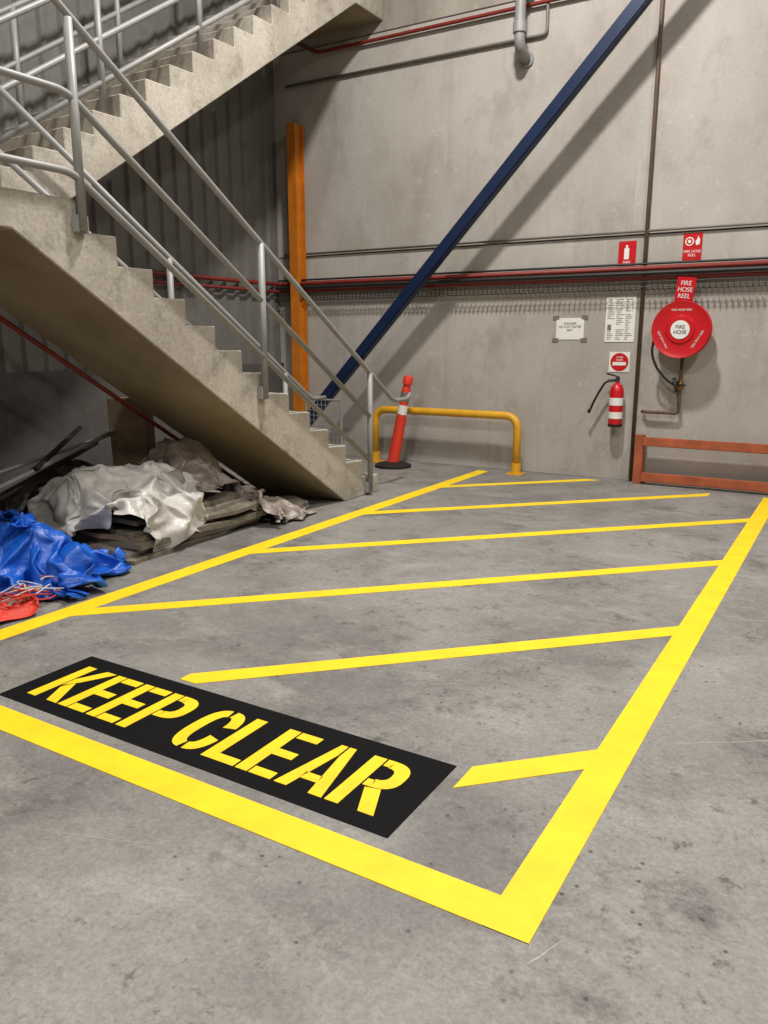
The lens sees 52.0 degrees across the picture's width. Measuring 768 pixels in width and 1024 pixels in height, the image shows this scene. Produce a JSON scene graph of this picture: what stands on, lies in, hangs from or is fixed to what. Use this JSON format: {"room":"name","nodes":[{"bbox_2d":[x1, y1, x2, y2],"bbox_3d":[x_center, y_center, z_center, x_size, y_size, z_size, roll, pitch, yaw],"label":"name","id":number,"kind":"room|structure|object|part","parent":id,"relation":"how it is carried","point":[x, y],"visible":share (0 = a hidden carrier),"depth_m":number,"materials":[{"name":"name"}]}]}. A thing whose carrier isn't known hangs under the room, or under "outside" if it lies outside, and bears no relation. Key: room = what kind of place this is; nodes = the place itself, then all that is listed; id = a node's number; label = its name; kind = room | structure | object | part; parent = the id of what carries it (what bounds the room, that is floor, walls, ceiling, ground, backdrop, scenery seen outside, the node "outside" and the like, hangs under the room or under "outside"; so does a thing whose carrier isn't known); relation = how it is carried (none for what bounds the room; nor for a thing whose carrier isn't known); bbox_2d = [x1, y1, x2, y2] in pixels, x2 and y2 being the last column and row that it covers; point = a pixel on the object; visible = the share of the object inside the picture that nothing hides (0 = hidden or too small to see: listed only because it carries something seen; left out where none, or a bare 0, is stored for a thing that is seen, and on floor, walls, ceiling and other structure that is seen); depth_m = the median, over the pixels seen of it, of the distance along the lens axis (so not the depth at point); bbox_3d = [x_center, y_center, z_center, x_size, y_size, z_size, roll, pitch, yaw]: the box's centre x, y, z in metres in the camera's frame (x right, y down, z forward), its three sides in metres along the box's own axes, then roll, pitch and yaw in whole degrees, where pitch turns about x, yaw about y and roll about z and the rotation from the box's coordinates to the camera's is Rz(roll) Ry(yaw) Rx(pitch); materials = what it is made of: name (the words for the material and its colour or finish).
{"room":"warehouse interior","nodes":[
{"label":"warehouse interior","id":0,"kind":"room"},
{"bbox_2d":[0,456,767,1023],"bbox_3d":[0.720,1.306,1.514,14.400,0.203,15.200,7,14,30],"label":"floor","id":1,"kind":"structure","parent":0,"point":[660,916],"depth_m":2.75,"materials":[{"name":"concrete"}]},
{"bbox_2d":[0,397,316,621],"bbox_3d":[-2.275,-0.293,5.981,2.584,1.016,3.768,7,14,30],"label":"pile","id":2,"kind":"object","parent":1,"relation":"on","point":[66,523],"visible":1,"depth_m":5.68,"materials":[{"name":"fabric"}]},
{"bbox_3d":[-2.174,-0.497,6.875,0.349,1.009,0.200,1,12,5],"label":"brown box panel","id":3,"kind":"part","parent":2,"relation":"part of","materials":[{"name":"brown cardboard"}]},
{"bbox_2d":[0,0,382,500],"bbox_3d":[-1.722,-2.683,6.825,2.200,5.331,6.647,7,14,30],"label":"concrete staircase","id":4,"kind":"structure","parent":1,"relation":"on","point":[70,288],"depth_m":6.08,"materials":[{"name":"beige concrete"}]},
{"bbox_2d":[0,0,202,124],"bbox_3d":[-2.328,-4.599,7.462,0.054,3.845,5.408,7,14,30],"label":"stair handrail","id":5,"kind":"object","parent":4,"relation":"on","point":[17,60],"visible":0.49,"depth_m":6.59,"materials":[{"name":"grey metal"}]},
{"bbox_3d":[-3.020,-3.632,6.491,0.054,0.948,0.054,7,14,30],"label":"post","id":6,"kind":"part","parent":5,"relation":"part of","materials":[{"name":"grey metal"}]},
{"bbox_3d":[-2.328,-5.004,7.373,0.045,3.016,5.408,7,14,30],"label":"rail","id":7,"kind":"part","parent":5,"relation":"part of","materials":[{"name":"grey metal"}]},
{"bbox_3d":[-2.328,-4.604,7.461,0.045,3.016,5.408,7,14,30],"label":"rail","id":8,"kind":"part","parent":5,"relation":"part of","materials":[{"name":"grey metal"}]},
{"bbox_3d":[-2.454,-4.527,7.261,0.054,0.948,0.054,7,14,30],"label":"post","id":9,"kind":"part","parent":5,"relation":"part of","materials":[{"name":"grey metal"}]},
{"bbox_2d":[0,0,279,143],"bbox_3d":[-1.470,-4.490,6.959,0.054,3.845,5.408,7,14,30],"label":"stair handrail","id":10,"kind":"object","parent":4,"relation":"on","point":[99,37],"visible":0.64,"depth_m":6.00,"materials":[{"name":"grey metal"}]},
{"bbox_3d":[-1.470,-4.895,6.871,0.045,3.016,5.408,7,14,30],"label":"rail","id":11,"kind":"part","parent":10,"relation":"part of","materials":[{"name":"grey metal"}]},
{"bbox_3d":[-1.470,-4.494,6.958,0.045,3.016,5.408,7,14,30],"label":"rail","id":12,"kind":"part","parent":10,"relation":"part of","materials":[{"name":"grey metal"}]},
{"bbox_3d":[-2.163,-3.522,5.989,0.054,0.948,0.054,7,14,30],"label":"post","id":13,"kind":"part","parent":10,"relation":"part of","materials":[{"name":"grey metal"}]},
{"bbox_3d":[-1.597,-4.417,6.759,0.054,0.948,0.054,7,14,30],"label":"post","id":14,"kind":"part","parent":10,"relation":"part of","materials":[{"name":"grey metal"}]},
{"bbox_3d":[-1.031,-5.312,7.529,0.054,0.949,0.054,7,14,30],"label":"post","id":15,"kind":"part","parent":10,"relation":"part of","materials":[{"name":"grey metal"}]},
{"bbox_2d":[0,85,326,399],"bbox_3d":[-1.660,-1.745,6.896,0.054,3.129,3.912,7,14,30],"label":"stair handrail","id":16,"kind":"object","parent":4,"relation":"on","point":[170,282],"visible":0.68,"depth_m":6.20,"materials":[{"name":"grey metal"}]},
{"bbox_3d":[-1.837,-1.744,6.595,0.045,2.144,3.225,7,14,30],"label":"rail","id":17,"kind":"part","parent":16,"relation":"part of","materials":[{"name":"grey metal"}]},
{"bbox_3d":[-1.796,-1.667,6.682,0.054,0.928,0.054,7,14,30],"label":"post","id":18,"kind":"part","parent":16,"relation":"part of","materials":[{"name":"silver metal"}]},
{"bbox_3d":[-1.014,-0.937,8.175,0.054,1.004,0.054,7,14,30],"label":"post","id":19,"kind":"part","parent":16,"relation":"part of","materials":[{"name":"silver metal"}]},
{"bbox_2d":[0,0,411,492],"bbox_3d":[-1.090,-1.538,5.890,0.069,3.432,5.312,7,14,30],"label":"stair handrail","id":20,"kind":"object","parent":4,"relation":"attached to","point":[80,224],"visible":1,"depth_m":5.23,"materials":[{"name":"grey metal"}]},
{"bbox_3d":[-1.780,-2.221,4.547,0.054,1.140,0.054,7,14,30],"label":"post","id":21,"kind":"part","parent":20,"relation":"part of","materials":[{"name":"grey metal"}]},
{"bbox_3d":[-1.798,-1.705,4.670,0.042,0.100,0.090,7,14,30],"label":"fixing plate","id":22,"kind":"part","parent":20,"relation":"part of","materials":[{"name":"grey metal"}]},
{"bbox_3d":[-1.289,-1.124,5.625,0.045,2.147,4.512,7,14,30],"label":"rail","id":23,"kind":"part","parent":20,"relation":"part of","materials":[{"name":"silver metal"}]},
{"bbox_3d":[-1.289,-1.544,5.534,0.045,2.147,4.512,7,14,30],"label":"rail","id":24,"kind":"part","parent":20,"relation":"part of","materials":[{"name":"grey metal"}]},
{"bbox_3d":[-0.942,-1.479,6.139,0.054,1.171,0.054,7,14,30],"label":"post","id":25,"kind":"part","parent":20,"relation":"part of","materials":[{"name":"silver metal"}]},
{"bbox_3d":[-0.960,-0.948,6.266,0.042,0.100,0.090,7,14,30],"label":"fixing plate","id":26,"kind":"part","parent":20,"relation":"part of","materials":[{"name":"silver metal"}]},
{"bbox_3d":[-0.153,-0.248,7.797,0.042,0.100,0.090,7,14,30],"label":"fixing plate","id":27,"kind":"part","parent":20,"relation":"part of","materials":[{"name":"grey metal"}]},
{"bbox_3d":[-0.135,-0.771,7.672,0.054,1.154,0.054,7,14,30],"label":"post","id":28,"kind":"part","parent":20,"relation":"part of","materials":[{"name":"silver metal"}]},
{"bbox_2d":[0,656,456,837],"bbox_3d":[-0.704,0.852,3.124,1.960,0.003,0.490,7,14,30],"label":"sign","id":29,"kind":"object","parent":1,"relation":"on","point":[374,787],"visible":1,"depth_m":2.99,"materials":[{"name":"black paint"}]},
{"bbox_2d":[305,399,342,444],"bbox_3d":[-0.751,-1.012,9.812,0.554,0.792,0.028,7,14,30],"label":"mesh panel","id":30,"kind":"object","parent":1,"relation":"on","point":[340,400],"visible":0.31,"depth_m":9.72,"materials":[{"name":"silver metal"}]},
{"bbox_2d":[375,375,412,469],"bbox_3d":[0.109,-1.083,9.424,0.439,1.096,0.439,-4,13,-18],"label":"bollard","id":31,"kind":"object","parent":1,"relation":"on","point":[393,462],"visible":0.94,"depth_m":9.35,"materials":[{"name":"orange plastic"}]},
{"bbox_2d":[366,406,525,475],"bbox_3d":[0.703,-0.883,9.425,2.060,0.705,0.160,7,14,30],"label":"barrier","id":32,"kind":"object","parent":1,"relation":"on","point":[515,465],"visible":0.87,"depth_m":9.18,"materials":[{"name":"metal"}]},
{"bbox_3d":[1.509,-0.441,9.027,0.180,0.012,0.160,7,14,30],"label":"foot plate","id":33,"kind":"part","parent":32,"relation":"part of","materials":[{"name":"yellow metal"}]},
{"bbox_2d":[307,0,652,424],"bbox_3d":[1.992,-4.327,7.679,7.827,8.134,0.120,7,14,30],"label":"brace","id":34,"kind":"object","parent":1,"relation":"on","point":[634,9],"visible":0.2,"depth_m":8.31,"materials":[{"name":"blue paint"}]},
{"bbox_2d":[632,434,767,492],"bbox_3d":[4.345,-0.356,7.448,3.890,0.520,0.120,7,14,30],"label":"guard rail","id":35,"kind":"object","parent":1,"relation":"on","point":[638,476],"visible":1,"depth_m":8.07,"materials":[{"name":"orange metal"}]},
{"bbox_3d":[2.720,-0.567,8.411,0.090,0.520,0.100,7,14,30],"label":"post","id":36,"kind":"part","parent":35,"relation":"part of","materials":[{"name":"orange metal"}]},
{"bbox_3d":[4.335,-0.172,7.470,3.710,0.090,0.080,7,14,30],"label":"rail","id":37,"kind":"part","parent":35,"relation":"part of","materials":[{"name":"orange metal"}]},
{"bbox_3d":[4.329,-0.541,7.381,3.710,0.090,0.060,7,14,30],"label":"rail","id":38,"kind":"part","parent":35,"relation":"part of","materials":[{"name":"orange metal"}]},
{"bbox_3d":[-1.112,-0.803,10.664,0.240,0.020,0.260,7,14,30],"label":"base plate","id":39,"kind":"object","parent":1,"relation":"on","visible":0},
{"bbox_2d":[286,122,308,410],"bbox_3d":[-1.107,-2.807,10.235,0.130,4.120,0.180,7,14,30],"label":"steel column","id":40,"kind":"structure","parent":39,"relation":"on","point":[290,127],"depth_m":10.07,"materials":[{"name":"metal"}]},
{"bbox_2d":[296,125,304,411],"bbox_3d":[-1.107,-2.807,10.235,0.020,4.120,0.160,7,14,30],"label":"web","id":41,"kind":"object","parent":40,"relation":"attached to","point":[297,126],"visible":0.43,"depth_m":10.13,"materials":[{"name":"orange metal"}]},
{"bbox_2d":[281,3,767,258],"bbox_3d":[4.521,-4.343,6.768,14.400,8.600,0.220,7,14,30],"label":"backing","id":42,"kind":"object","parent":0,"point":[508,3],"depth_m":8.63,"materials":[{"name":"metal"}]},
{"bbox_2d":[280,0,514,55],"bbox_3d":[0.568,-7.259,8.421,4.960,3.608,0.050,7,14,30],"label":"panel","id":43,"kind":"object","parent":42,"relation":"attached to","point":[397,14],"visible":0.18,"depth_m":8.95,"materials":[{"name":"concrete"}]},
{"bbox_2d":[285,0,559,87],"bbox_3d":[0.585,-6.015,8.601,4.560,1.916,0.056,7,14,30],"label":"conduit","id":44,"kind":"object","parent":43,"relation":"attached to","point":[540,2],"visible":0.97,"depth_m":8.81,"materials":[{"name":"metal"}]},
{"bbox_2d":[513,0,533,67],"bbox_3d":[1.437,-6.765,7.783,0.160,4.260,0.295,7,14,30],"label":"drain pipe","id":45,"kind":"object","parent":43,"relation":"attached to","point":[526,58],"visible":1,"depth_m":8.08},
{"bbox_2d":[628,0,664,479],"bbox_3d":[2.678,-4.538,7.660,0.040,8.560,0.040,7,14,30],"label":"vertical conduit","id":46,"kind":"object","parent":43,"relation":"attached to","point":[661,14],"visible":0.96,"depth_m":7.99,"materials":[{"name":"brown metal"}]},
{"bbox_2d":[278,235,644,479],"bbox_3d":[0.568,-1.865,9.598,4.960,2.550,0.050,7,14,30],"label":"panel","id":47,"kind":"object","parent":42,"relation":"attached to","point":[485,352],"visible":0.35,"depth_m":9.21,"materials":[{"name":"concrete"}]},
{"bbox_2d":[552,315,587,341],"bbox_3d":[2.036,-2.006,8.630,0.390,0.280,0.006,7,14,30],"label":"paper notice","id":48,"kind":"object","parent":47,"relation":"attached to","point":[566,328],"visible":1,"depth_m":8.63,"materials":[{"name":"white paper"}]},
{"bbox_3d":[2.037,-2.007,8.631,0.310,0.230,0.004,7,14,30],"label":"plate","id":49,"kind":"part","parent":48,"relation":"part of","materials":[{"name":"paper"}]},
{"bbox_2d":[587,373,623,426],"bbox_3d":[2.388,-1.211,8.482,0.383,0.569,0.184,7,14,30],"label":"fire extinguisher","id":50,"kind":"object","parent":47,"relation":"attached to","point":[616,398],"visible":1,"depth_m":8.37,"materials":[{"name":"red metal"}]},
{"bbox_2d":[609,352,630,371],"bbox_3d":[2.516,-1.603,8.422,0.220,0.210,0.009,7,14,30],"label":"notice","id":51,"kind":"object","parent":47,"relation":"attached to","point":[618,361],"visible":1,"depth_m":8.42,"materials":[{"name":"plastic"}]},
{"bbox_2d":[604,297,636,341],"bbox_3d":[2.499,-2.035,8.340,0.310,0.460,0.006,7,14,30],"label":"notice","id":52,"kind":"object","parent":47,"relation":"attached to","point":[620,311],"visible":1,"depth_m":8.34,"materials":[{"name":"paper"}]},
{"bbox_2d":[618,241,636,263],"bbox_3d":[2.525,-2.687,8.181,0.180,0.240,0.006,7,14,30],"label":"fire extinguisher sign","id":53,"kind":"object","parent":47,"relation":"attached to","point":[627,249],"visible":1,"depth_m":8.18,"materials":[{"name":"red plastic"}]},
{"bbox_2d":[273,0,659,257],"bbox_3d":[0.568,-4.303,9.066,4.960,2.418,0.050,7,14,30],"label":"panel","id":54,"kind":"object","parent":42,"relation":"attached to","point":[395,156],"visible":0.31,"depth_m":8.80,"materials":[{"name":"concrete"}]},
{"bbox_2d":[284,221,767,255],"bbox_3d":[4.562,-2.620,6.916,13.700,0.024,0.024,7,14,30],"label":"conduit","id":55,"kind":"object","parent":54,"relation":"attached to","point":[766,222],"visible":1,"depth_m":8.47,"materials":[{"name":"metal"}]},
{"bbox_2d":[632,227,767,492],"bbox_3d":[4.830,-1.320,7.101,4.940,2.550,0.050,7,14,30],"label":"panel","id":56,"kind":"object","parent":42,"relation":"attached to","point":[724,395],"visible":0.65,"depth_m":7.96,"materials":[{"name":"concrete"}]},
{"bbox_2d":[641,300,712,414],"bbox_3d":[2.954,-1.551,7.990,0.663,1.138,0.303,7,14,30],"label":"hose reel","id":57,"kind":"object","parent":56,"relation":"attached to","point":[681,329],"visible":1,"depth_m":7.81,"materials":[{"name":"red metal"}]},
{"bbox_2d":[674,277,696,301],"bbox_3d":[3.041,-2.210,7.850,0.195,0.258,0.213,-12,17,-44],"label":"sign","id":58,"kind":"object","parent":56,"relation":"attached to","point":[685,289],"visible":1,"depth_m":7.78,"materials":[{"name":"red plastic"}]},
{"bbox_2d":[682,232,702,260],"bbox_3d":[3.073,-2.645,7.852,0.180,0.260,0.009,7,14,30],"label":"sign","id":59,"kind":"object","parent":56,"relation":"attached to","point":[692,242],"visible":1,"depth_m":7.85,"materials":[{"name":"red plastic"}]},
{"bbox_2d":[649,0,767,233],"bbox_3d":[4.830,-3.758,6.568,4.940,2.418,0.050,7,14,30],"label":"panel","id":60,"kind":"object","parent":42,"relation":"attached to","point":[710,166],"visible":1,"depth_m":7.56,"materials":[{"name":"concrete"}]},
{"bbox_3d":[-5.249,-3.755,4.073,0.220,8.600,15.200,7,14,30],"label":"backing","id":61,"kind":"object","parent":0,"visible":0},
{"bbox_2d":[0,0,281,372],"bbox_3d":[-5.066,-4.341,3.943,0.035,7.400,15.385,7,14,30],"label":"cladding","id":62,"kind":"object","parent":61,"relation":"attached to","point":[232,138],"visible":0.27,"depth_m":8.90,"materials":[{"name":"grey metal"}]},
{"bbox_2d":[0,363,283,493],"bbox_3d":[-5.240,-0.096,4.658,0.150,1.200,14.850,7,14,30],"label":"wall","id":63,"kind":"structure","parent":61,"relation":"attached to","point":[39,410],"depth_m":7.72,"materials":[{"name":"concrete"}]},
{"bbox_3d":[6.809,-2.213,-2.992,0.200,8.600,15.200,7,14,30],"label":"wall","id":64,"kind":"structure","parent":0,"visible":0},
{"bbox_2d":[152,260,767,292],"bbox_3d":[3.753,-1.940,5.739,13.756,0.139,2.988,7,14,30],"label":"pipe","id":65,"kind":"object","parent":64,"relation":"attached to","point":[756,262],"visible":0.93,"depth_m":8.66,"materials":[{"name":"red metal"}]},
{"bbox_2d":[275,257,767,300],"bbox_3d":[4.494,-2.172,6.967,13.770,0.272,0.091,7,14,30],"label":"cable tray","id":66,"kind":"object","parent":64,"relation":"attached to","point":[751,268],"visible":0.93,"depth_m":8.55,"materials":[{"name":"grey metal"}]}
]}

